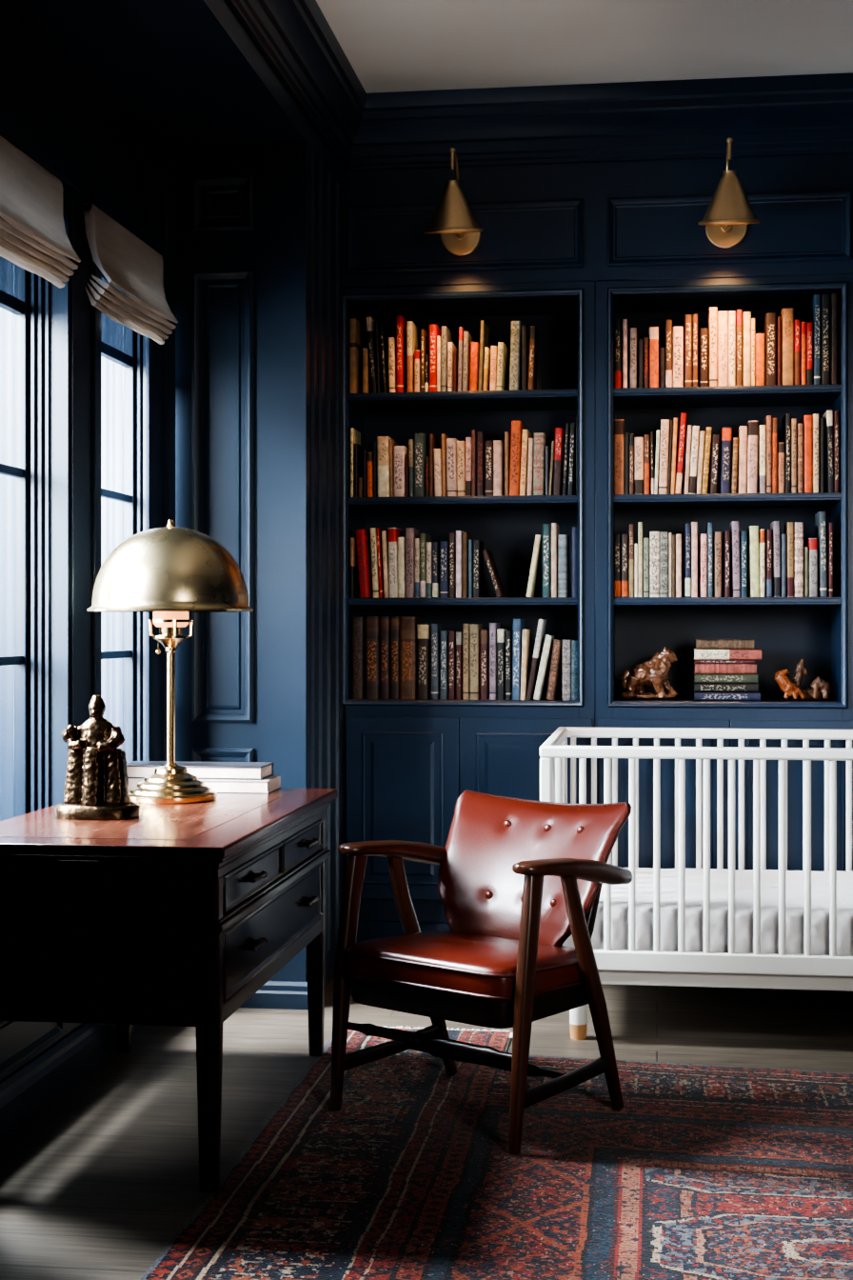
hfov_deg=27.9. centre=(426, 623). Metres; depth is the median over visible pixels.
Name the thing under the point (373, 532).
book
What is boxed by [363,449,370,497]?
book
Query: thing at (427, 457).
book
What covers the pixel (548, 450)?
book
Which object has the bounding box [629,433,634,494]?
book
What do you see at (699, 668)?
book
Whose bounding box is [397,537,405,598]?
book
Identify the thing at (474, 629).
book
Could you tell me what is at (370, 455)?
book
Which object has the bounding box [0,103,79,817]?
window
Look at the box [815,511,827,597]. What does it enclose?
book
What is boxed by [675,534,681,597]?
book
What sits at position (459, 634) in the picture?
book
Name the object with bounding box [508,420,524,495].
book
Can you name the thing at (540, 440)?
book
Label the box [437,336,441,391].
book
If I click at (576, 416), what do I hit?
book
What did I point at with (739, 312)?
book
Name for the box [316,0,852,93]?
ceiling
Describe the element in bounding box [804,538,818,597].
book
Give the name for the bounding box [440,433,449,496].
book
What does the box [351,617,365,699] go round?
book
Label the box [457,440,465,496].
book
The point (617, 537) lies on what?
book
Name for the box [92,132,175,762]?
window
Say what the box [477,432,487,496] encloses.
book
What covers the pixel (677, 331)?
book
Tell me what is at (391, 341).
book
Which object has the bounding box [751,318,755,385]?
book
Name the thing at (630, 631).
bookcase
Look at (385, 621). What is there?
book
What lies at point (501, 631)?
book
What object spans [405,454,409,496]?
book
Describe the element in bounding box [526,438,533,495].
book
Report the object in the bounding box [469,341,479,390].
book
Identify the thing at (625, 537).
book
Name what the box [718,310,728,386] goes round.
book
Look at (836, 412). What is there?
book
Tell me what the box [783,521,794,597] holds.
book
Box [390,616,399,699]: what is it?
book
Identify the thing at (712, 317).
book
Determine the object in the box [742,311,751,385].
book
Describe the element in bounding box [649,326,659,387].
book
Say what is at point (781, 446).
book
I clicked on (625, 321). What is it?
book
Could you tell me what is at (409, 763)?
bookcase
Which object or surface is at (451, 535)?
book
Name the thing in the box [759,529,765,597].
book
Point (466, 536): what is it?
book
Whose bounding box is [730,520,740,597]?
book
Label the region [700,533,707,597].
book
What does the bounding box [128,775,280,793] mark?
book
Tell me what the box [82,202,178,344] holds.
roman shade
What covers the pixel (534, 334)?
book
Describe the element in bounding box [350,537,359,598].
book
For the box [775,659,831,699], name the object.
carving
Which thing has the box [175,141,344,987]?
wall pier
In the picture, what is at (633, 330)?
book
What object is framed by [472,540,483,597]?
book
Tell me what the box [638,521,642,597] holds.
book
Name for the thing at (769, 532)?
book
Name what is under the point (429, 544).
book
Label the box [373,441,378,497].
book
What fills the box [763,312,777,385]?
book
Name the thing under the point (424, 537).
book
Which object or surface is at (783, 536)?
book
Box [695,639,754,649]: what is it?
book
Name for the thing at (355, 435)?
book
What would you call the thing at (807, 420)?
book
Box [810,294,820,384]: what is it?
book
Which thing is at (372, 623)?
book
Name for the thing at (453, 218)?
wall sconce
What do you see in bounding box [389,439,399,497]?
book
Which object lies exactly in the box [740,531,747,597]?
book
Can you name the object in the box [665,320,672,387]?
book
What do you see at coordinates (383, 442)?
book
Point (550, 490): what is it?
book
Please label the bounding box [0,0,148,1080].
wall
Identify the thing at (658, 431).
book
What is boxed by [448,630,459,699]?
book
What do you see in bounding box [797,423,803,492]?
book
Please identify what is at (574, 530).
book
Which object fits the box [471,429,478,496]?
book
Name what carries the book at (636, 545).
on the bookcase at (630, 631)
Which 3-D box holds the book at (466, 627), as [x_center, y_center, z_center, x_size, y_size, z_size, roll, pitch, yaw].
[0.154,0.139,6.354,0.023,0.278,0.161,0,0,8]
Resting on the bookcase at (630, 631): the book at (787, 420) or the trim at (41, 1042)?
the book at (787, 420)
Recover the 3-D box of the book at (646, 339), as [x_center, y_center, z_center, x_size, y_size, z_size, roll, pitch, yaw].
[0.803,-0.941,6.262,0.015,0.184,0.162,0,0,8]
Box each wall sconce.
[422,147,483,256]
[698,137,760,248]
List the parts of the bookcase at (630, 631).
door, panel, shelf, shelf, shelf, shelf, door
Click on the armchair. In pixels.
(518, 877)
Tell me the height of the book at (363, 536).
0.253 m
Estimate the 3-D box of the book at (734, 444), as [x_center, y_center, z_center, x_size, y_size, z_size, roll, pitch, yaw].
[1.117,-0.567,6.226,0.025,0.202,0.166,0,0,8]
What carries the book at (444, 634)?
on the bookcase at (409, 763)
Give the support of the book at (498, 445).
on the bookcase at (409, 763)
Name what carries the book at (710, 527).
on the bookcase at (630, 631)
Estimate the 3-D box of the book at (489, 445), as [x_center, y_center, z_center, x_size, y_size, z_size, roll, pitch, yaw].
[0.237,-0.568,6.338,0.030,0.203,0.152,0,0,8]
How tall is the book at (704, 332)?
0.212 m
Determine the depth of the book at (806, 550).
6.11 m
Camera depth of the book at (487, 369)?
6.26 m
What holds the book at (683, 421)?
on the bookcase at (630, 631)
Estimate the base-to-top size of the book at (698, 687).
0.032 m
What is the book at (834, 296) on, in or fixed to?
on the bookcase at (630, 631)
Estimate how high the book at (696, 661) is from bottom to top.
0.013 m
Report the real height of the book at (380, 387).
0.267 m
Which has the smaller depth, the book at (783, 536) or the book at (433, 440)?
the book at (783, 536)
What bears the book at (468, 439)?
on the bookcase at (409, 763)
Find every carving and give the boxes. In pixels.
[620,646,678,699]
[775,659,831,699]
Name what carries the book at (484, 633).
on the bookcase at (409, 763)
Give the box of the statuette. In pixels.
[53,694,139,819]
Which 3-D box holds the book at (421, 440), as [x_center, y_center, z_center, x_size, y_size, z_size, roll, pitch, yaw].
[-0.018,-0.583,6.372,0.039,0.234,0.150,0,0,8]
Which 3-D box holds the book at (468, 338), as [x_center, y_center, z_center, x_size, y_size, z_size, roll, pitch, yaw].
[0.151,-0.960,6.338,0.018,0.221,0.136,1,0,8]
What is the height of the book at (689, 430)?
0.248 m
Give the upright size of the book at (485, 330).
0.260 m
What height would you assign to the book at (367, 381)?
0.168 m
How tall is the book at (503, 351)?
0.178 m
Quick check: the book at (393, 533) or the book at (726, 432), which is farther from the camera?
the book at (393, 533)
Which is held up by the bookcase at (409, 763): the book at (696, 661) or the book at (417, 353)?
the book at (417, 353)
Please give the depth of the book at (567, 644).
6.22 m
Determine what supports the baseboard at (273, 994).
attached to the wall pier
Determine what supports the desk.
on the floor
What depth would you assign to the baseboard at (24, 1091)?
4.56 m
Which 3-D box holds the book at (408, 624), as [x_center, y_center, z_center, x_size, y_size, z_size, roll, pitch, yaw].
[-0.060,0.126,6.375,0.057,0.304,0.154,0,0,8]
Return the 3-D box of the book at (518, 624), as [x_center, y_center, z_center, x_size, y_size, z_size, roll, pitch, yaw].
[0.339,0.129,6.341,0.030,0.296,0.184,1,0,8]
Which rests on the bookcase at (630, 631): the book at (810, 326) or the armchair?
the book at (810, 326)
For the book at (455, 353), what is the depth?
6.28 m
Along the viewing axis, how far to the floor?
4.60 m
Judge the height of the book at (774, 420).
0.269 m
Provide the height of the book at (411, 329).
0.262 m
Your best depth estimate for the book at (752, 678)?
6.18 m
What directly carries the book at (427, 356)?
on the bookcase at (409, 763)
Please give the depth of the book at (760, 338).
6.13 m
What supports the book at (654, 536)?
on the bookcase at (630, 631)
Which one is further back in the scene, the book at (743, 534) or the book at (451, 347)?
the book at (451, 347)
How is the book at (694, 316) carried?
on the bookcase at (630, 631)
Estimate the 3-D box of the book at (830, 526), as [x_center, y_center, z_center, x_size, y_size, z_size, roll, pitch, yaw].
[1.450,-0.228,6.172,0.015,0.264,0.145,0,0,8]
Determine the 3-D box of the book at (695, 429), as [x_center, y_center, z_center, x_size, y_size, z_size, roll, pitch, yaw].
[0.974,-0.589,6.245,0.040,0.246,0.173,0,0,8]
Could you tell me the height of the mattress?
0.149 m
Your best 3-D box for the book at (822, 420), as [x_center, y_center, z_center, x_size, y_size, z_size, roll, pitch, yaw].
[1.421,-0.599,6.180,0.014,0.266,0.154,0,0,8]
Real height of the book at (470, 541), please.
0.211 m
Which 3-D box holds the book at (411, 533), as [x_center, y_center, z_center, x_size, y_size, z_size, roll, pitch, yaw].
[-0.053,-0.224,6.374,0.031,0.256,0.152,0,0,8]
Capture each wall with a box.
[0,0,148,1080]
[343,152,852,287]
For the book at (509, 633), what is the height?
0.252 m
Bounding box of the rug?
[140,1025,852,1279]
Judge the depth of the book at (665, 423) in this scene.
6.17 m
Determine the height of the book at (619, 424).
0.273 m
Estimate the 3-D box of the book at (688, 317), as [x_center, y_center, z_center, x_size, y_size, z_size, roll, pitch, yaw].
[0.952,-0.981,6.239,0.025,0.264,0.144,0,0,8]
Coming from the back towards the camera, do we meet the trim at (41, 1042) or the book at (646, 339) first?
the book at (646, 339)
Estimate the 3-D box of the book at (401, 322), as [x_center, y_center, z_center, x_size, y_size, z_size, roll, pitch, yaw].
[-0.088,-0.992,6.395,0.025,0.285,0.180,0,0,8]
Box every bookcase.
[343,280,595,942]
[595,274,852,871]
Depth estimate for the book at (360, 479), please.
6.32 m
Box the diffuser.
[153,611,188,626]
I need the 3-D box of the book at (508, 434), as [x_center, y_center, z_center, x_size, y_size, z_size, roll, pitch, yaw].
[0.302,-0.584,6.333,0.014,0.235,0.164,0,0,8]
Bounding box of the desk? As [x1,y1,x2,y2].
[0,787,338,1192]
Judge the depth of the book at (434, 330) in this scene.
6.29 m
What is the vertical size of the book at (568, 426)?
0.262 m
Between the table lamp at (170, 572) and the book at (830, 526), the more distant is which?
the book at (830, 526)
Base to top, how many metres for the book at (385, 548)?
0.247 m
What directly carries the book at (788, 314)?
on the bookcase at (630, 631)
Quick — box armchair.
[329,789,632,1154]
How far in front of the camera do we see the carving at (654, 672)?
6.25 m
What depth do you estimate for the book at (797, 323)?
6.11 m
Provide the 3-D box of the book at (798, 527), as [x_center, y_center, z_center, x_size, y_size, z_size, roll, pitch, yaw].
[1.339,-0.229,6.184,0.031,0.265,0.145,0,0,8]
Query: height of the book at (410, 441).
0.212 m
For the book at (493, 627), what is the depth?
6.26 m
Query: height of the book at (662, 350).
0.146 m
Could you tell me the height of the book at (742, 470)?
0.242 m
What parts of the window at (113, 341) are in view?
pane, sash frame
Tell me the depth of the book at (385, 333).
6.32 m
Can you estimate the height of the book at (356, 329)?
0.277 m
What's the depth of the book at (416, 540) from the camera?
6.30 m
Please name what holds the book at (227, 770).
on the book at (270, 784)
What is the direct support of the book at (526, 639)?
on the bookcase at (409, 763)
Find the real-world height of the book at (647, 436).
0.216 m
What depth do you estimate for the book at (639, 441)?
6.19 m
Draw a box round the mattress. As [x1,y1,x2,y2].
[562,867,852,955]
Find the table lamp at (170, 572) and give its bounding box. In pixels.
[86,520,253,803]
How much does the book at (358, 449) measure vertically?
0.199 m
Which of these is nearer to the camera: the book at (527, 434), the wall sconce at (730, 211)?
the wall sconce at (730, 211)
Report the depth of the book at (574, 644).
6.22 m
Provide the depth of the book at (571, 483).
6.22 m
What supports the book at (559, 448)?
on the bookcase at (409, 763)
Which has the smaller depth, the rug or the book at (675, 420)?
the rug
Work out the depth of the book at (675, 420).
6.17 m
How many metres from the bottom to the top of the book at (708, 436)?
0.240 m
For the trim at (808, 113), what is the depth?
6.11 m
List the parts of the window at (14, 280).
pane, sash frame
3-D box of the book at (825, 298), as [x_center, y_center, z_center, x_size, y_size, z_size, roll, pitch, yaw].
[1.433,-1.011,6.184,0.029,0.323,0.174,0,0,8]
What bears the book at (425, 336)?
on the bookcase at (409, 763)
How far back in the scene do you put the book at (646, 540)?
6.19 m
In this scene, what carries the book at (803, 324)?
on the bookcase at (630, 631)
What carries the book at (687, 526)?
on the bookcase at (630, 631)
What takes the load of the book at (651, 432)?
on the bookcase at (630, 631)
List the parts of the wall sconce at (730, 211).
arm, lamp shade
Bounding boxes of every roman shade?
[0,135,80,288]
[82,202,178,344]
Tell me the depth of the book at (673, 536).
6.17 m
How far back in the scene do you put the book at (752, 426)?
6.13 m
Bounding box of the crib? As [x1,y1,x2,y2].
[540,726,852,1039]
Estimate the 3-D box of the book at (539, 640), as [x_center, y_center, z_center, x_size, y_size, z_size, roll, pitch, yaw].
[0.405,0.130,6.318,0.067,0.296,0.164,0,0,8]
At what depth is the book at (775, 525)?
6.12 m
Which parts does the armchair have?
leg, arm, leg, seat, seat frame, leg, backrest, arm, leg, post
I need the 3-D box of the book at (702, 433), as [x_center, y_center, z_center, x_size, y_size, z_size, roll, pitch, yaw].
[0.995,-0.580,6.234,0.032,0.227,0.147,0,0,8]
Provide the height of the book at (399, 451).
0.188 m
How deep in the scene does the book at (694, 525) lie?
6.17 m
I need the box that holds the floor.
[0,979,852,1279]
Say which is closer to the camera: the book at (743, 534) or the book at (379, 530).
the book at (743, 534)
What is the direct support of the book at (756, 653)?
on the book at (696, 661)
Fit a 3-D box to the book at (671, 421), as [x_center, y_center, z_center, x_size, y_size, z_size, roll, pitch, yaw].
[0.887,-0.600,6.247,0.020,0.267,0.152,0,0,8]
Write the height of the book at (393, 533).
0.257 m
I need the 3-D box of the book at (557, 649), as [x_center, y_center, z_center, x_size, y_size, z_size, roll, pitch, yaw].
[0.472,0.167,6.296,0.057,0.222,0.135,0,0,8]
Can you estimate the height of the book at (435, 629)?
0.277 m
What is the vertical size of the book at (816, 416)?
0.282 m
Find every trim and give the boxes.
[0,1020,62,1076]
[226,0,366,170]
[350,72,852,170]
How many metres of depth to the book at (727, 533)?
6.15 m
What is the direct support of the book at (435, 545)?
on the bookcase at (409, 763)
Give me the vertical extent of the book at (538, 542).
0.229 m
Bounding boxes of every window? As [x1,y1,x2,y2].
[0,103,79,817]
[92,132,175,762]
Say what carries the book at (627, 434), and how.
on the bookcase at (630, 631)
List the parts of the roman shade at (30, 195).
head rail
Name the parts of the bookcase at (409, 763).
door, shelf, shelf, shelf, shelf, panel, door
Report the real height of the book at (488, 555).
0.177 m
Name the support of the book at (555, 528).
on the bookcase at (409, 763)
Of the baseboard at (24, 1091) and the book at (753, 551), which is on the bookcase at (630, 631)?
the book at (753, 551)
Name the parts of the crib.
corner post, panel, rail, panel, corner post, leg, rail, rail, rail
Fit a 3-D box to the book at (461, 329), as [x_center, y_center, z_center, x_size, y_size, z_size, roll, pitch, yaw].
[0.132,-0.968,6.344,0.015,0.237,0.135,1,0,8]
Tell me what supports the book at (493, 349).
on the bookcase at (409, 763)
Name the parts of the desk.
leg, panel, rail, moulding, cornice, leg, drawer, handle, handle, drawer, drawer, handle, handle, leg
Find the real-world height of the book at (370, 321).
0.288 m
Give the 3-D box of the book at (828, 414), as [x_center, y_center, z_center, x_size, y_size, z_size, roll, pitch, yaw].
[1.448,-0.615,6.175,0.022,0.297,0.157,-1,0,8]
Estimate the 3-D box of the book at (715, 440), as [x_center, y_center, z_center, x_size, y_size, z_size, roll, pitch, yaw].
[1.047,-0.573,6.233,0.036,0.213,0.166,0,0,8]
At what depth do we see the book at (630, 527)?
6.20 m
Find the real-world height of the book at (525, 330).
0.236 m
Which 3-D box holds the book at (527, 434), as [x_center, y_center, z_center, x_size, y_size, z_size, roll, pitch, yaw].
[0.365,-0.587,6.325,0.032,0.242,0.165,0,0,8]
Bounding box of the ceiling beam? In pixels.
[13,0,343,192]
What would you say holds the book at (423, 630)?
on the bookcase at (409, 763)
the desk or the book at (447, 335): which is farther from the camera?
the book at (447, 335)
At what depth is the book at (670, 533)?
6.17 m
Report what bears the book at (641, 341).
on the bookcase at (630, 631)
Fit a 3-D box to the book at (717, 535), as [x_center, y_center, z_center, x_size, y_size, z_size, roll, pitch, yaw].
[1.057,-0.213,6.220,0.025,0.234,0.145,0,0,8]
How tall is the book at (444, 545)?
0.206 m
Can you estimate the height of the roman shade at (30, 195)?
0.295 m
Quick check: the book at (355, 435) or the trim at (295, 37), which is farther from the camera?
the book at (355, 435)
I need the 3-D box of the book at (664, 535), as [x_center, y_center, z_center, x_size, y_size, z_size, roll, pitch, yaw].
[0.866,-0.214,6.247,0.029,0.235,0.138,0,0,8]
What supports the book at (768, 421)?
on the bookcase at (630, 631)
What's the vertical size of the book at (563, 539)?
0.228 m
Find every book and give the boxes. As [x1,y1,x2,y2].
[126,760,273,779]
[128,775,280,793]
[349,318,364,393]
[350,427,360,497]
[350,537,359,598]
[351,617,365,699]
[354,443,364,497]
[356,529,372,598]
[358,477,363,497]
[362,347,372,392]
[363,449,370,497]
[365,315,377,392]
[365,616,379,699]
[366,452,373,497]
[369,527,379,598]
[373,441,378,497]
[375,320,383,392]
[376,527,384,598]
[377,436,395,497]
[380,324,389,392]
[380,616,390,699]
[381,530,388,598]
[387,337,396,392]
[387,527,401,598]
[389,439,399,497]
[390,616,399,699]
[393,445,408,497]
[396,315,406,392]
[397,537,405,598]
[400,616,420,699]
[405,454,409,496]
[405,527,419,597]
[406,320,418,392]
[408,439,414,496]
[414,350,420,392]
[414,433,429,496]
[414,538,419,597]
[417,623,430,699]
[420,328,429,391]
[420,533,431,597]
[424,354,429,391]
[425,456,429,496]
[426,541,432,597]
[429,324,441,391]
[429,433,439,496]
[430,623,442,699]
[432,541,439,597]
[433,448,442,496]
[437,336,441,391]
[440,326,452,391]
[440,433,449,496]
[440,540,448,597]
[440,630,451,699]
[445,438,458,496]
[447,341,458,391]
[448,532,456,597]
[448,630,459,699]
[453,350,459,391]
[456,530,464,597]
[456,630,462,699]
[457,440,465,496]
[458,326,465,391]
[461,532,471,597]
[462,331,472,391]
[462,623,469,699]
[465,437,471,496]
[468,540,472,597]
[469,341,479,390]
[469,623,482,699]
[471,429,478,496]
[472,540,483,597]
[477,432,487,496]
[478,320,489,390]
[480,629,489,699]
[481,549,505,597]
[482,347,490,390]
[484,440,493,496]
[489,345,498,390]
[489,622,500,699]
[493,440,504,496]
[496,341,508,390]
[497,627,508,699]
[504,431,511,495]
[505,630,513,699]
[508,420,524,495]
[509,320,522,390]
[512,619,524,699]
[520,429,531,495]
[520,629,530,699]
[521,325,529,389]
[525,534,542,597]
[525,619,546,699]
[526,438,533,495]
[527,325,539,389]
[533,432,547,495]
[533,634,554,699]
[542,523,551,597]
[545,445,551,495]
[546,639,562,699]
[548,440,555,495]
[551,522,559,597]
[553,427,565,495]
[558,534,569,597]
[562,422,570,495]
[562,639,573,699]
[567,422,576,495]
[571,526,578,597]
[571,640,578,699]
[576,416,578,495]
[614,319,621,388]
[614,419,624,494]
[614,534,621,597]
[621,534,628,597]
[622,319,628,388]
[624,432,629,494]
[628,524,634,597]
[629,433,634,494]
[630,327,637,387]
[635,437,643,494]
[635,543,638,597]
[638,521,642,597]
[639,339,643,387]
[643,337,648,387]
[643,538,649,597]
[644,434,649,494]
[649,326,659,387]
[649,531,659,597]
[650,431,654,494]
[654,430,659,494]
[659,419,669,494]
[660,347,664,387]
[660,531,668,597]
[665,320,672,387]
[667,420,673,494]
[668,532,671,597]
[670,418,678,494]
[671,535,675,597]
[672,326,683,387]
[675,412,686,494]
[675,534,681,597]
[683,424,691,494]
[684,314,692,386]
[684,523,690,597]
[688,425,699,493]
[690,521,698,597]
[692,314,698,386]
[693,648,761,659]
[693,681,759,692]
[693,690,760,700]
[694,660,755,663]
[694,662,757,673]
[694,673,758,683]
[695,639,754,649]
[696,430,705,493]
[699,328,708,386]
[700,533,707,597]
[701,426,712,493]
[706,522,713,597]
[707,307,718,386]
[708,434,719,493]
[713,531,721,597]
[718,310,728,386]
[719,426,732,493]
[722,530,730,597]
[728,310,736,386]
[730,437,739,493]
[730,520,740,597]
[736,309,742,385]
[737,425,747,493]
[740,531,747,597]
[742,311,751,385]
[746,420,759,493]
[747,525,759,597]
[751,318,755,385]
[755,333,765,385]
[758,424,766,493]
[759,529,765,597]
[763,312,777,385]
[763,415,772,493]
[765,529,772,597]
[770,520,780,597]
[772,418,778,493]
[777,316,781,385]
[777,442,784,493]
[780,307,794,384]
[780,534,786,597]
[781,413,791,492]
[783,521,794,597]
[790,418,797,492]
[794,320,800,384]
[794,522,803,597]
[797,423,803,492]
[800,321,806,384]
[800,415,813,492]
[803,546,808,597]
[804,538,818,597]
[806,322,813,384]
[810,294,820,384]
[813,413,819,492]
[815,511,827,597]
[820,294,830,384]
[820,418,824,492]
[822,409,834,492]
[826,522,833,597]
[830,293,838,384]
[833,410,839,492]
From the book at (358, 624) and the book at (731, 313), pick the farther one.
the book at (358, 624)
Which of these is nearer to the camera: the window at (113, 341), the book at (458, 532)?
the window at (113, 341)
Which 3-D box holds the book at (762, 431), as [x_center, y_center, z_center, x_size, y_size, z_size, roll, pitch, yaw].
[1.213,-0.588,6.203,0.022,0.244,0.153,0,0,8]
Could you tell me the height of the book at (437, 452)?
0.175 m
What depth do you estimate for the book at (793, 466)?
6.11 m
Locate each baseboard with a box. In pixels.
[0,1022,144,1139]
[240,980,307,1009]
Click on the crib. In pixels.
(781, 970)
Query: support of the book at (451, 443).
on the bookcase at (409, 763)
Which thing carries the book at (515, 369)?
on the bookcase at (409, 763)
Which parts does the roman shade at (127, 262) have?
head rail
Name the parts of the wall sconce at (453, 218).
lamp shade, arm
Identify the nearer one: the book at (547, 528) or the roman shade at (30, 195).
the roman shade at (30, 195)
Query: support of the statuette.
on the desk
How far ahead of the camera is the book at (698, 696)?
6.17 m
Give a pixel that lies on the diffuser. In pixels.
(160, 618)
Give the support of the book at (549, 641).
on the bookcase at (409, 763)
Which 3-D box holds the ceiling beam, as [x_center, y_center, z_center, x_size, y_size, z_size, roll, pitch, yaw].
[-1.060,-1.748,2.468,0.479,0.334,8.610,0,0,8]
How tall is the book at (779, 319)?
0.248 m
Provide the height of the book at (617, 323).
0.251 m
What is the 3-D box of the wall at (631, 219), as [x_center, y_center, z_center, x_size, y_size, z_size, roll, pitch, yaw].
[1.347,-0.328,6.344,4.220,3.175,0.566,0,0,8]

